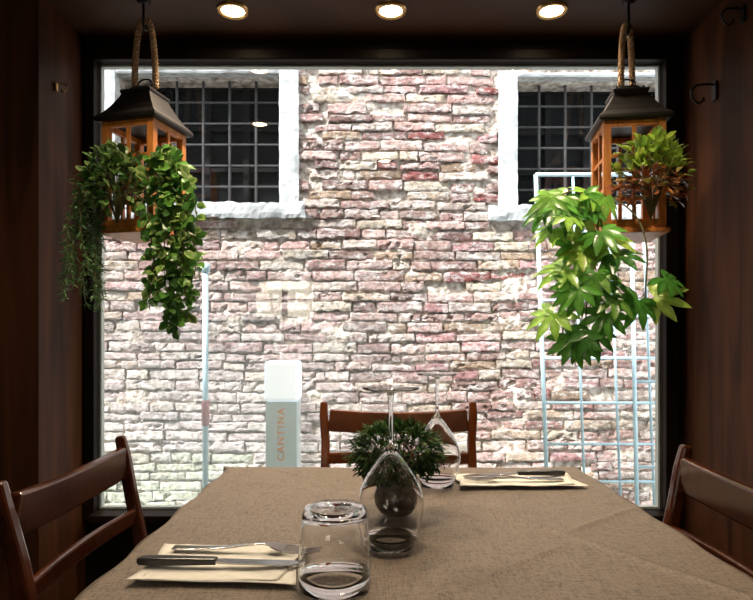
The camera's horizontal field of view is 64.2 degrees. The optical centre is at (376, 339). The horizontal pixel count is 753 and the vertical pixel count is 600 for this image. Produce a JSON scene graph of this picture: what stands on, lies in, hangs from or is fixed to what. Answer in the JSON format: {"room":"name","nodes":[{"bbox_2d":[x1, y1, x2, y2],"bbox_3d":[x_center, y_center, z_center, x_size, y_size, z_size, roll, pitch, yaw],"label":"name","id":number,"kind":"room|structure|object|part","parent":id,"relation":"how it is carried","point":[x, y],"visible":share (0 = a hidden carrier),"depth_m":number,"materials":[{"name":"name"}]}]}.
{"room":"restaurant","nodes":[
{"label":"restaurant","id":0,"kind":"room"},
{"bbox_2d":[0,0,85,599],"bbox_3d":[-1.808,-0.057,2.140,1.385,2.187,0.320,0,0,0],"label":"wall","id":1,"kind":"structure","parent":0,"point":[42,127],"depth_m":1.99,"materials":[{"name":"brown wood"}]},
{"bbox_2d":[54,82,67,92],"bbox_3d":[-1.092,-0.875,2.080,0.043,0.037,0.012,0,0,0],"label":"wall hook","id":2,"kind":"object","parent":1,"relation":"attached to","point":[55,83],"visible":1,"depth_m":2.08,"materials":[{"name":"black metal"}]},
{"bbox_3d":[-1.110,-0.878,2.080,0.008,0.030,0.012,0,0,0],"label":"plate","id":3,"kind":"part","parent":2,"relation":"part of","materials":[{"name":"gold metal"}]},
{"bbox_2d":[105,70,654,504],"bbox_3d":[0.110,-0.811,3.727,6.819,3.805,0.347,0,0,0],"label":"wall","id":4,"kind":"structure","parent":0,"point":[395,269],"depth_m":3.57,"materials":[{"name":"brick"}]},
{"bbox_2d":[105,70,305,218],"bbox_3d":[-1.050,-1.161,3.661,1.269,0.908,0.298,0,0,0],"label":"window","id":5,"kind":"structure","parent":4,"relation":"in","point":[243,148],"depth_m":3.68,"materials":[{"name":"white stone"}]},
{"bbox_2d":[125,81,278,202],"bbox_3d":[-1.062,-1.197,3.680,0.972,0.774,0.016,0,0,0],"label":"iron grille","id":6,"kind":"object","parent":5,"relation":"attached to","point":[176,102],"depth_m":3.67,"materials":[{"name":"grey metal"}]},
{"bbox_3d":[-1.062,-1.197,3.783,1.008,0.798,0.035,0,0,0],"label":"sash","id":7,"kind":"part","parent":5,"relation":"part of","materials":[{"name":"grey metal"}]},
{"bbox_3d":[-1.050,-0.763,3.636,1.269,0.113,0.248,0,0,0],"label":"sill","id":8,"kind":"part","parent":5,"relation":"part of","materials":[{"name":"white stone"}]},
{"bbox_3d":[-1.062,-1.197,3.805,0.972,0.774,0.010,0,0,0],"label":"pane","id":9,"kind":"part","parent":5,"relation":"part of","materials":[{"name":"clear glass"}]},
{"bbox_2d":[488,71,654,220],"bbox_3d":[1.305,-1.143,3.660,1.305,0.901,0.299,0,0,0],"label":"window","id":10,"kind":"structure","parent":4,"relation":"in","point":[547,131],"depth_m":3.77,"materials":[{"name":"white stone"}]},
{"bbox_3d":[1.305,-0.746,3.635,1.305,0.107,0.249,0,0,0],"label":"sill","id":11,"kind":"part","parent":10,"relation":"part of","materials":[{"name":"white stone"}]},
{"bbox_2d":[518,85,651,204],"bbox_3d":[1.318,-1.176,3.680,0.964,0.768,0.016,0,0,0],"label":"iron grille","id":12,"kind":"object","parent":10,"relation":"attached to","point":[565,106],"depth_m":3.67,"materials":[{"name":"grey metal"}]},
{"bbox_3d":[1.318,-1.176,3.783,1.000,0.792,0.035,0,0,0],"label":"sash","id":13,"kind":"part","parent":10,"relation":"part of","materials":[{"name":"grey metal"}]},
{"bbox_3d":[1.318,-1.176,3.805,0.964,0.768,0.010,0,0,0],"label":"pane","id":14,"kind":"part","parent":10,"relation":"part of","materials":[{"name":"clear glass"}]},
{"bbox_2d":[86,40,683,586],"bbox_3d":[-0.600,-0.213,2.325,3.800,2.700,0.050,0,0,0],"label":"wall","id":15,"kind":"structure","parent":0,"point":[114,551],"depth_m":2.30,"materials":[{"name":"brown wood"}]},
{"bbox_2d":[84,49,678,523],"bbox_3d":[0.018,-0.210,2.283,2.256,1.785,0.125,0,0,0],"label":"window","id":16,"kind":"structure","parent":15,"relation":"in","point":[669,57],"depth_m":2.27,"materials":[{"name":"black metal"}]},
{"bbox_2d":[47,0,723,39],"bbox_3d":[-0.600,-1.210,-0.400,3.800,0.120,5.400,0,0,0],"label":"ceiling","id":17,"kind":"structure","parent":0,"point":[92,19],"depth_m":2.17,"materials":[{"name":"brown paint"}]},
{"bbox_2d":[136,0,149,30],"bbox_3d":[-0.793,-1.104,2.038,0.043,0.093,0.054,0,0,-32],"label":"ceiling hook","id":18,"kind":"object","parent":17,"relation":"attached to","point":[143,3],"visible":0.96,"depth_m":2.03,"materials":[{"name":"black metal"}]},
{"bbox_3d":[-0.790,-1.144,2.034,0.044,0.012,0.044,0,0,0],"label":"plate","id":19,"kind":"part","parent":18,"relation":"part of","materials":[{"name":"black metal"}]},
{"bbox_2d":[131,17,158,89],"bbox_3d":[-0.790,-0.980,2.050,0.090,0.244,0.023,0,0,-9],"label":"rope","id":20,"kind":"object","parent":18,"relation":"hanging from","point":[137,35],"visible":1,"depth_m":2.04,"materials":[{"name":"brown fabric"}]},
{"bbox_2d":[93,79,192,243],"bbox_3d":[-0.790,-0.621,2.050,0.231,0.544,0.231,0,0,14],"label":"lantern","id":21,"kind":"object","parent":20,"relation":"hanging from","point":[142,116],"visible":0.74,"depth_m":1.98,"materials":[{"name":"brown wood"}]},
{"bbox_2d":[56,176,112,313],"bbox_3d":[-0.939,-0.316,1.937,0.163,0.464,0.185,0,0,28],"label":"fern","id":22,"kind":"object","parent":21,"relation":"hanging from","point":[90,244],"visible":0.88,"depth_m":1.93,"materials":[{"name":"green plant"}]},
{"bbox_2d":[70,138,154,222],"bbox_3d":[-0.833,-0.512,1.934,0.271,0.275,0.233,0,0,0],"label":"bushy plant","id":23,"kind":"object","parent":21,"relation":"in","point":[113,161],"visible":0.9,"depth_m":1.90,"materials":[{"name":"green plant"}]},
{"bbox_3d":[-0.790,-0.548,2.050,0.194,0.351,0.194,0,0,14],"label":"frame","id":24,"kind":"part","parent":21,"relation":"part of","materials":[{"name":"brown wood"}]},
{"bbox_2d":[135,144,206,339],"bbox_3d":[-0.639,-0.315,1.874,0.220,0.627,0.166,0,0,0],"label":"trailing ivy","id":25,"kind":"object","parent":21,"relation":"hanging from","point":[167,167],"visible":1,"depth_m":1.85,"materials":[{"name":"green plant"}]},
{"bbox_3d":[-0.790,-1.101,2.050,0.010,0.087,0.042,0,0,0],"label":"hook rod","id":26,"kind":"part","parent":18,"relation":"part of","materials":[{"name":"black metal"}]},
{"bbox_2d":[216,1,249,19],"bbox_3d":[-0.500,-1.145,2.090,0.114,0.010,0.114,0,0,0],"label":"recessed light","id":27,"kind":"object","parent":17,"relation":"in","point":[233,10],"visible":1,"depth_m":2.08,"materials":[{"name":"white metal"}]},
{"bbox_2d":[375,1,406,19],"bbox_3d":[0.050,-1.145,2.090,0.114,0.010,0.114,0,0,0],"label":"recessed light","id":28,"kind":"object","parent":17,"relation":"in","point":[387,10],"visible":1,"depth_m":2.08,"materials":[{"name":"beige"}]},
{"bbox_2d":[535,1,568,19],"bbox_3d":[0.610,-1.145,2.090,0.114,0.010,0.114,0,0,0],"label":"recessed light","id":29,"kind":"object","parent":17,"relation":"in","point":[550,10],"visible":1,"depth_m":2.08,"materials":[{"name":"beige"}]},
{"bbox_2d":[622,0,635,35],"bbox_3d":[0.852,-1.095,2.038,0.043,0.111,0.054,0,0,-32],"label":"ceiling hook","id":30,"kind":"object","parent":17,"relation":"attached to","point":[627,3],"visible":0.74,"depth_m":2.03,"materials":[{"name":"black metal"}]},
{"bbox_2d":[618,22,635,86],"bbox_3d":[0.855,-0.971,2.050,0.082,0.226,0.023,0,0,-31],"label":"rope","id":31,"kind":"object","parent":30,"relation":"hanging from","point":[623,30],"visible":0.95,"depth_m":2.04,"materials":[{"name":"brown fabric"}]},
{"bbox_2d":[585,79,673,242],"bbox_3d":[0.855,-0.621,2.050,0.231,0.544,0.231,0,0,8],"label":"lantern","id":32,"kind":"object","parent":31,"relation":"hanging from","point":[629,109],"visible":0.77,"depth_m":1.97,"materials":[{"name":"brown wood"}]},
{"bbox_2d":[522,185,691,368],"bbox_3d":[0.690,-0.198,1.829,0.431,0.576,0.286,0,0,-19],"label":"vine","id":33,"kind":"object","parent":32,"relation":"in","point":[578,284],"visible":1,"depth_m":1.79,"materials":[{"name":"green plant"}]},
{"bbox_3d":[0.855,-0.548,2.050,0.194,0.351,0.194,0,0,8],"label":"frame","id":34,"kind":"part","parent":32,"relation":"part of","materials":[{"name":"brown wood"}]},
{"bbox_2d":[606,125,696,219],"bbox_3d":[0.887,-0.538,1.933,0.294,0.304,0.226,0,0,0],"label":"plant","id":35,"kind":"object","parent":32,"relation":"in","point":[661,141],"visible":0.98,"depth_m":1.91,"materials":[{"name":"green plant"}]},
{"bbox_3d":[0.855,-1.092,2.050,0.010,0.105,0.042,0,0,0],"label":"hook rod","id":36,"kind":"part","parent":30,"relation":"part of","materials":[{"name":"black metal"}]},
{"bbox_3d":[0.855,-1.144,2.034,0.044,0.012,0.044,0,0,0],"label":"plate","id":37,"kind":"part","parent":30,"relation":"part of","materials":[{"name":"black metal"}]},
{"bbox_2d":[684,0,752,568],"bbox_3d":[1.237,-0.057,-0.350,0.120,2.187,5.300,0,0,0],"label":"wall","id":38,"kind":"structure","parent":0,"point":[718,134],"depth_m":2.05,"materials":[{"name":"brown wood"}]},
{"bbox_2d":[689,80,717,104],"bbox_3d":[1.131,-0.855,2.080,0.091,0.081,0.026,0,0,0],"label":"wall hook","id":39,"kind":"object","parent":38,"relation":"attached to","point":[714,84],"visible":1,"depth_m":2.08,"materials":[{"name":"black metal"}]},
{"bbox_3d":[1.172,-0.863,2.080,0.008,0.066,0.026,0,0,0],"label":"plate","id":40,"kind":"part","parent":39,"relation":"part of","materials":[{"name":"black metal"}]},
{"bbox_2d":[720,4,745,25],"bbox_3d":[1.139,-1.037,1.920,0.075,0.067,0.022,0,0,0],"label":"wall hook","id":41,"kind":"object","parent":38,"relation":"attached to","point":[742,8],"visible":1,"depth_m":1.92,"materials":[{"name":"black metal"}]},
{"bbox_3d":[1.172,-1.043,1.920,0.008,0.054,0.022,0,0,0],"label":"plate","id":42,"kind":"part","parent":41,"relation":"part of","materials":[{"name":"black metal"}]},
{"bbox_3d":[-0.600,1.087,-0.400,3.800,0.100,5.400,0,0,0],"label":"floor","id":43,"kind":"structure","parent":0,"visible":0},
{"bbox_2d":[0,435,147,599],"bbox_3d":[-0.264,0.609,0.950,0.463,0.858,0.400,0,0,0],"label":"dining chair","id":44,"kind":"object","parent":43,"relation":"on","point":[23,511],"visible":0.8,"depth_m":0.90,"materials":[{"name":"brown wood"}]},
{"bbox_3d":[-0.442,0.609,0.771,0.099,0.858,0.030,0,0,0],"label":"leg","id":45,"kind":"part","parent":44,"relation":"part of","materials":[{"name":"brown wood"}]},
{"bbox_3d":[-0.442,0.609,1.129,0.099,0.858,0.030,0,0,0],"label":"leg","id":46,"kind":"part","parent":44,"relation":"part of","materials":[{"name":"brown wood"}]},
{"bbox_2d":[319,402,477,467],"bbox_3d":[0.060,0.604,1.436,0.448,0.868,0.463,0,0,0],"label":"dining chair","id":47,"kind":"object","parent":43,"relation":"on","point":[347,421],"visible":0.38,"depth_m":1.64,"materials":[{"name":"brown dark reddish-brown wood"}]},
{"bbox_3d":[-0.140,0.604,1.614,0.034,0.868,0.099,0,0,0],"label":"leg","id":48,"kind":"part","parent":47,"relation":"part of","materials":[{"name":"brown wood"}]},
{"bbox_3d":[0.260,0.604,1.614,0.034,0.868,0.099,0,0,0],"label":"leg","id":49,"kind":"part","parent":47,"relation":"part of","materials":[{"name":"brown wood"}]},
{"bbox_2d":[663,444,752,577],"bbox_3d":[0.313,0.609,0.850,0.463,0.858,0.400,0,0,0],"label":"dining chair","id":50,"kind":"object","parent":43,"relation":"on","point":[732,498],"visible":0.57,"depth_m":0.94,"materials":[{"name":"brown wood"}]},
{"bbox_3d":[0.491,0.609,1.029,0.099,0.858,0.030,0,0,0],"label":"leg","id":51,"kind":"part","parent":50,"relation":"part of","materials":[{"name":"brown wood"}]},
{"bbox_3d":[0.060,0.665,0.760,0.782,0.744,1.212,0,0,0],"label":"dining table","id":52,"kind":"object","parent":43,"relation":"on","visible":0},
{"bbox_2d":[74,466,752,599],"bbox_3d":[0.060,0.363,0.760,0.834,0.156,1.264,0,0,0],"label":"tablecloth","id":53,"kind":"object","parent":52,"relation":"on","point":[591,542],"visible":0.74,"depth_m":0.84,"materials":[{"name":"brown fabric"}]},
{"bbox_2d":[125,544,298,584],"bbox_3d":[-0.194,0.283,0.765,0.209,0.005,0.130,0,0,3],"label":"napkin","id":54,"kind":"object","parent":53,"relation":"on","point":[217,572],"visible":0.82,"depth_m":0.74,"materials":[{"name":"paper"}]},
{"bbox_2d":[136,555,297,565],"bbox_3d":[-0.192,0.275,0.747,0.212,0.010,0.017,0,0,1],"label":"table knife","id":55,"kind":"object","parent":54,"relation":"on","point":[149,560],"visible":0.94,"depth_m":0.74,"materials":[{"name":"metal"}]},
{"bbox_3d":[-0.248,0.275,0.747,0.100,0.010,0.015,0,0,1],"label":"handle","id":56,"kind":"part","parent":55,"relation":"part of","materials":[{"name":"silver metal"}]},
{"bbox_3d":[-0.142,0.276,0.746,0.114,0.005,0.018,0,0,1],"label":"blade","id":57,"kind":"part","parent":55,"relation":"part of","materials":[{"name":"metal"}]},
{"bbox_2d":[171,542,298,553],"bbox_3d":[-0.173,0.274,0.799,0.198,0.010,0.028,0,0,2],"label":"fork","id":58,"kind":"object","parent":54,"relation":"on","point":[279,547],"visible":0.81,"depth_m":0.80,"materials":[{"name":"metal"}]},
{"bbox_2d":[298,499,370,599],"bbox_3d":[-0.049,0.240,0.703,0.085,0.093,0.085,0,0,0],"label":"drinking glass","id":59,"kind":"object","parent":53,"relation":"on","point":[334,560],"visible":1,"depth_m":0.67,"materials":[{"name":"clear glass"}]},
{"bbox_2d":[358,385,423,552],"bbox_3d":[0.020,0.176,0.840,0.092,0.221,0.092,0,0,0],"label":"wine glass","id":60,"kind":"object","parent":53,"relation":"on","point":[390,493],"visible":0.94,"depth_m":0.81,"materials":[{"name":"clear glass"}]},
{"bbox_3d":[0.020,0.110,0.840,0.011,0.069,0.011,0,0,0],"label":"stem","id":61,"kind":"part","parent":60,"relation":"part of","materials":[{"name":"clear glass"}]},
{"bbox_2d":[358,443,423,552],"bbox_3d":[0.020,0.215,0.840,0.092,0.143,0.092,0,0,0],"label":"bowl","id":62,"kind":"object","parent":60,"relation":"attached to","point":[390,493],"depth_m":0.81,"materials":[{"name":"clear glass"}]},
{"bbox_2d":[341,416,451,484],"bbox_3d":[0.033,0.204,0.985,0.185,0.165,0.166,0,0,0],"label":"potted plant","id":63,"kind":"object","parent":53,"relation":"on","point":[426,462],"visible":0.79,"depth_m":0.96,"materials":[{"name":"green plant"}]},
{"bbox_2d":[414,372,460,488],"bbox_3d":[0.120,0.176,1.190,0.092,0.221,0.092,0,0,0],"label":"wine glass","id":64,"kind":"object","parent":53,"relation":"on","point":[446,479],"visible":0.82,"depth_m":1.16,"materials":[{"name":"clear glass"}]},
{"bbox_3d":[0.120,0.110,1.190,0.011,0.069,0.011,0,0,0],"label":"stem","id":65,"kind":"part","parent":64,"relation":"part of","materials":[{"name":"clear glass"}]},
{"bbox_2d":[414,413,460,488],"bbox_3d":[0.120,0.215,1.190,0.092,0.143,0.092,0,0,0],"label":"bowl","id":66,"kind":"object","parent":64,"relation":"attached to","point":[446,479],"depth_m":1.16,"materials":[{"name":"clear glass"}]},
{"bbox_2d":[456,473,588,486],"bbox_3d":[0.282,0.283,1.215,0.259,0.006,0.112,0,0,-2],"label":"napkin","id":67,"kind":"object","parent":53,"relation":"on","point":[502,480],"visible":0.69,"depth_m":1.19,"materials":[{"name":"paper"}]},
{"bbox_2d":[463,474,563,480],"bbox_3d":[0.273,0.274,1.200,0.198,0.010,0.028,0,0,1],"label":"fork","id":68,"kind":"object","parent":67,"relation":"on","point":[491,477],"visible":1,"depth_m":1.20,"materials":[{"name":"metal"}]},
{"bbox_3d":[0.297,0.274,1.200,0.150,0.010,0.028,0,0,1],"label":"handle","id":69,"kind":"part","parent":68,"relation":"part of","materials":[{"name":"metal"}]},
{"bbox_2d":[465,470,564,475],"bbox_3d":[0.284,0.275,1.236,0.212,0.010,0.018,0,0,-3],"label":"table knife","id":70,"kind":"object","parent":67,"relation":"on","point":[524,472],"visible":0.99,"depth_m":1.23,"materials":[{"name":"metal"}]},
{"bbox_3d":[0.235,0.276,1.234,0.114,0.005,0.018,0,0,-3],"label":"blade","id":71,"kind":"part","parent":70,"relation":"part of","materials":[{"name":"metal"}]},
{"bbox_3d":[0.340,0.275,1.240,0.100,0.010,0.015,0,0,-3],"label":"handle","id":72,"kind":"part","parent":70,"relation":"part of","materials":[{"name":"silver metal"}]},
{"label":"outside","id":73,"kind":"structure","parent":0,"visible":0},
{"bbox_3d":[0.000,1.127,3.125,6.600,0.100,1.550,0,0,0],"label":"floor","id":74,"kind":"structure","parent":73,"visible":0},
{"bbox_2d":[201,262,210,489],"bbox_3d":[-0.912,0.331,3.200,0.052,1.492,0.052,0,0,0],"label":"metal pole","id":75,"kind":"object","parent":74,"relation":"on","point":[205,403],"visible":0.88,"depth_m":3.19,"materials":[{"name":"white metal"}]},
{"bbox_2d":[264,360,301,466],"bbox_3d":[-0.465,0.590,3.000,0.168,0.975,0.160,0,0,0],"label":"illuminated sign","id":76,"kind":"object","parent":74,"relation":"on","point":[282,378],"visible":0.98,"depth_m":2.93,"materials":[{"name":"white plastic"}]},
{"bbox_2d":[534,173,654,504],"bbox_3d":[1.270,0.086,3.220,0.843,1.982,0.063,0,0,0],"label":"trellis","id":77,"kind":"object","parent":74,"relation":"on","point":[648,358],"visible":0.38,"depth_m":3.21,"materials":[{"name":"white metal"}]},
{"bbox_2d":[629,242,654,504],"bbox_3d":[1.550,0.251,3.115,0.463,1.652,0.053,0,0,0],"label":"trellis","id":78,"kind":"object","parent":74,"relation":"on","point":[635,381],"visible":0.09,"depth_m":3.11,"materials":[{"name":"white metal"}]},
{"bbox_3d":[1.550,0.251,3.115,0.463,1.652,0.053,0,0,0],"label":"frame","id":79,"kind":"part","parent":78,"relation":"part of","materials":[{"name":"white metal"}]}
]}

